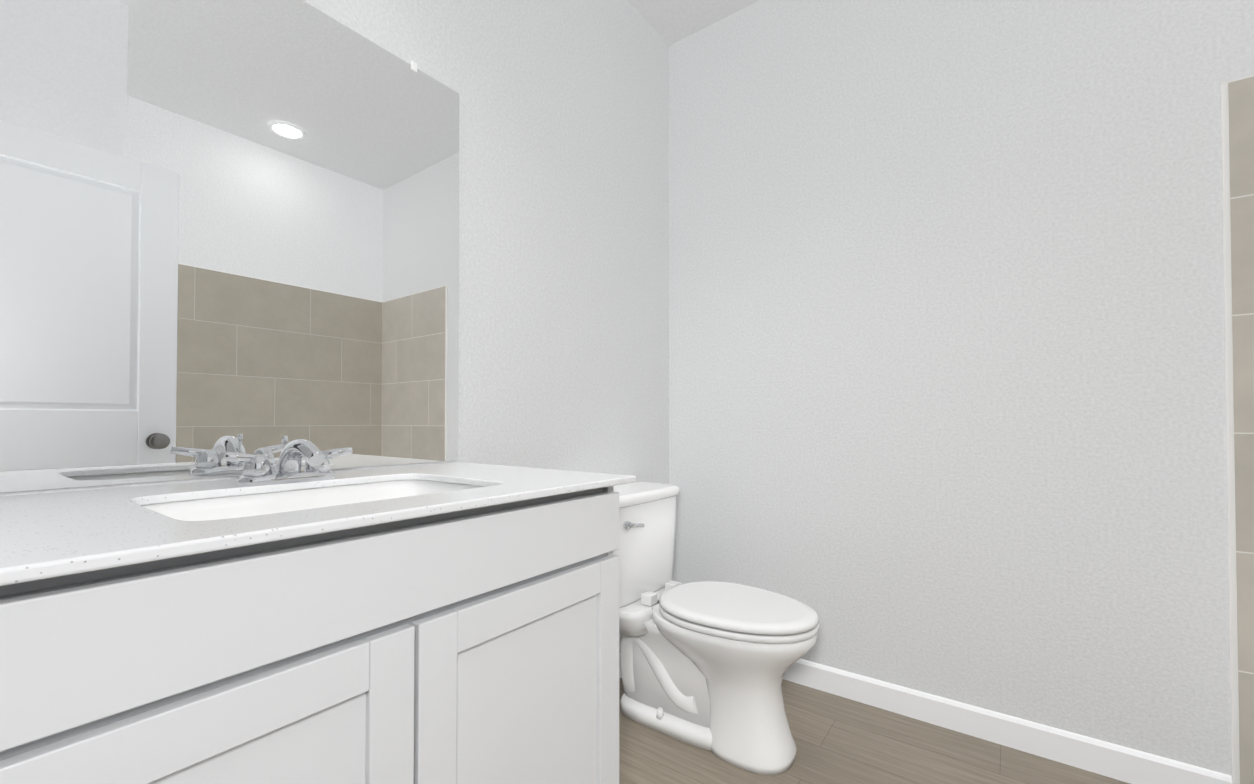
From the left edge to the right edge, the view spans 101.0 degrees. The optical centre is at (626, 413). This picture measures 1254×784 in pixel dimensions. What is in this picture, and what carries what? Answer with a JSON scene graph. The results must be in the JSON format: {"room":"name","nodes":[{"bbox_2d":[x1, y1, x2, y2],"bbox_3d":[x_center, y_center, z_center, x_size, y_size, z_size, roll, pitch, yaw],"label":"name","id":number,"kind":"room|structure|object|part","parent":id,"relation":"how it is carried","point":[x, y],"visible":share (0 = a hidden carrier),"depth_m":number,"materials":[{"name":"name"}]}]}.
{"room":"bathroom","nodes":[
{"label":"bathroom","id":0,"kind":"room"},
{"bbox_2d":[0,0,668,652],"bbox_3d":[-0.820,-0.344,1.096,0.120,2.740,3.490,-1,-1,36],"label":"wall","id":1,"kind":"structure","parent":0,"point":[564,254],"depth_m":1.78,"materials":[{"name":"paint"}]},
{"bbox_2d":[0,0,458,492],"bbox_3d":[-0.758,-0.398,1.072,0.008,1.047,0.954,-1,-1,36],"label":"mirror","id":2,"kind":"object","parent":1,"relation":"attached to","point":[229,225],"visible":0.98,"depth_m":1.01,"materials":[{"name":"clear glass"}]},
{"bbox_2d":[619,653,621,678],"bbox_3d":[-0.139,0.991,1.890,0.013,0.092,1.132,-1,-1,36],"label":"baseboard","id":3,"kind":"structure","parent":1,"relation":"attached to","point":[619,668],"depth_m":2.03,"materials":[{"name":"white paint"}]},
{"bbox_2d":[627,0,758,45],"bbox_3d":[0.241,-1.776,0.335,2.756,0.100,3.490,-1,-1,36],"label":"ceiling","id":4,"kind":"structure","parent":0,"point":[670,22],"depth_m":2.20,"materials":[{"name":"paint"}]},
{"bbox_2d":[619,678,1129,783],"bbox_3d":[0.241,1.064,0.294,2.756,0.100,3.490,-1,-1,36],"label":"floor","id":5,"kind":"structure","parent":0,"point":[839,740],"depth_m":1.56,"materials":[{"name":"brown wood"}]},
{"bbox_2d":[0,435,635,783],"bbox_3d":[-0.513,0.531,0.878,0.614,0.982,0.964,-1,-1,36],"label":"bathroom vanity","id":6,"kind":"object","parent":5,"relation":"on","point":[317,620],"visible":1,"depth_m":0.65,"materials":[{"name":"white paint"}]},
{"bbox_3d":[-0.435,0.593,0.528,0.009,0.488,0.328,-1,-1,36],"label":"door panel","id":7,"kind":"part","parent":6,"relation":"part of","materials":[{"name":"white paint"}]},
{"bbox_3d":[-0.431,0.318,0.529,0.019,0.062,0.328,-1,-1,36],"label":"door rail","id":8,"kind":"part","parent":6,"relation":"part of","materials":[{"name":"white paint"}]},
{"bbox_3d":[-0.319,0.149,0.734,0.018,0.018,0.887,-1,-1,36],"label":"rail","id":9,"kind":"part","parent":6,"relation":"part of","materials":[{"name":"grey"}]},
{"bbox_2d":[0,462,635,630],"bbox_3d":[-0.513,0.135,0.883,0.614,0.014,0.964,-1,-1,36],"label":"countertop","id":10,"kind":"structure","parent":6,"relation":"on","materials":[{"name":"white stone"}]},
{"bbox_2d":[219,435,352,486],"bbox_3d":[-0.605,0.085,0.956,0.154,0.087,0.222,-1,-1,36],"label":"faucet","id":11,"kind":"object","parent":10,"relation":"on","point":[257,468],"depth_m":0.95,"materials":[{"name":"silver metal"}]},
{"bbox_3d":[-0.162,0.599,0.898,0.009,0.488,0.332,-1,-1,36],"label":"door panel","id":12,"kind":"part","parent":6,"relation":"part of","materials":[{"name":"white paint"}]},
{"bbox_3d":[-0.158,0.324,0.899,0.019,0.062,0.332,-1,-1,36],"label":"door rail","id":13,"kind":"part","parent":6,"relation":"part of","materials":[{"name":"white paint"}]},
{"bbox_2d":[613,482,819,774],"bbox_3d":[0.232,0.653,1.722,0.785,0.763,0.444,-1,-1,36],"label":"toilet","id":14,"kind":"object","parent":5,"relation":"on","point":[705,665],"visible":0.92,"depth_m":1.62,"materials":[{"name":"white ceramic"}]},
{"bbox_3d":[0.030,0.375,1.732,0.018,0.024,0.072,-1,-1,36],"label":"lever arm","id":15,"kind":"part","parent":14,"relation":"part of"},
{"bbox_3d":[0.006,0.478,1.891,0.204,0.333,0.422,-1,-1,36],"label":"tank","id":16,"kind":"part","parent":14,"relation":"part of","materials":[{"name":"white ceramic"}]},
{"bbox_3d":[0.006,0.293,1.894,0.224,0.038,0.444,-1,-1,36],"label":"tank lid","id":17,"kind":"part","parent":14,"relation":"part of","materials":[{"name":"white ceramic"}]},
{"bbox_3d":[0.331,0.838,1.647,0.528,0.392,0.372,-1,-1,36],"label":"bowl","id":18,"kind":"part","parent":14,"relation":"part of","materials":[{"name":"white ceramic"}]},
{"bbox_3d":[0.346,0.630,1.639,0.503,0.020,0.382,-1,-1,36],"label":"seat","id":19,"kind":"part","parent":14,"relation":"part of","materials":[{"name":"white plastic"}]},
{"bbox_3d":[0.346,0.605,1.639,0.501,0.024,0.380,-1,-1,36],"label":"seat lid","id":20,"kind":"part","parent":14,"relation":"part of","materials":[{"name":"white plastic"}]},
{"bbox_2d":[669,0,1253,776],"bbox_3d":[1.289,-0.337,1.635,2.636,2.740,0.120,-1,-1,36],"label":"wall","id":21,"kind":"structure","parent":0,"point":[947,404],"depth_m":1.68,"materials":[{"name":"paint"}]},
{"bbox_2d":[783,659,1232,783],"bbox_3d":[0.879,0.990,1.835,1.691,0.092,0.013,-1,-1,36],"label":"baseboard","id":22,"kind":"structure","parent":21,"relation":"attached to","point":[1117,762],"depth_m":1.60,"materials":[{"name":"white paint"}]},
{"bbox_2d":[1220,83,1239,783],"bbox_3d":[1.567,0.081,1.343,0.013,1.896,0.011,-1,-1,36],"label":"trim","id":23,"kind":"structure","parent":21,"relation":"attached to","point":[1235,749],"depth_m":1.34,"materials":[{"name":"white"}]},
{"bbox_2d":[1223,75,1253,83],"bbox_3d":[1.889,-0.868,1.119,0.808,0.004,0.011,-1,-1,36],"label":"trim","id":24,"kind":"structure","parent":21,"relation":"attached to","point":[1238,79],"depth_m":1.34,"materials":[{"name":"white"}]},
{"bbox_2d":[1228,76,1253,783],"bbox_3d":[1.889,0.079,1.105,0.808,1.893,0.010,-1,-1,36],"label":"tile","id":25,"kind":"structure","parent":21,"relation":"attached to","point":[1241,121],"depth_m":1.33,"materials":[{"name":"beige tile"}]}
]}

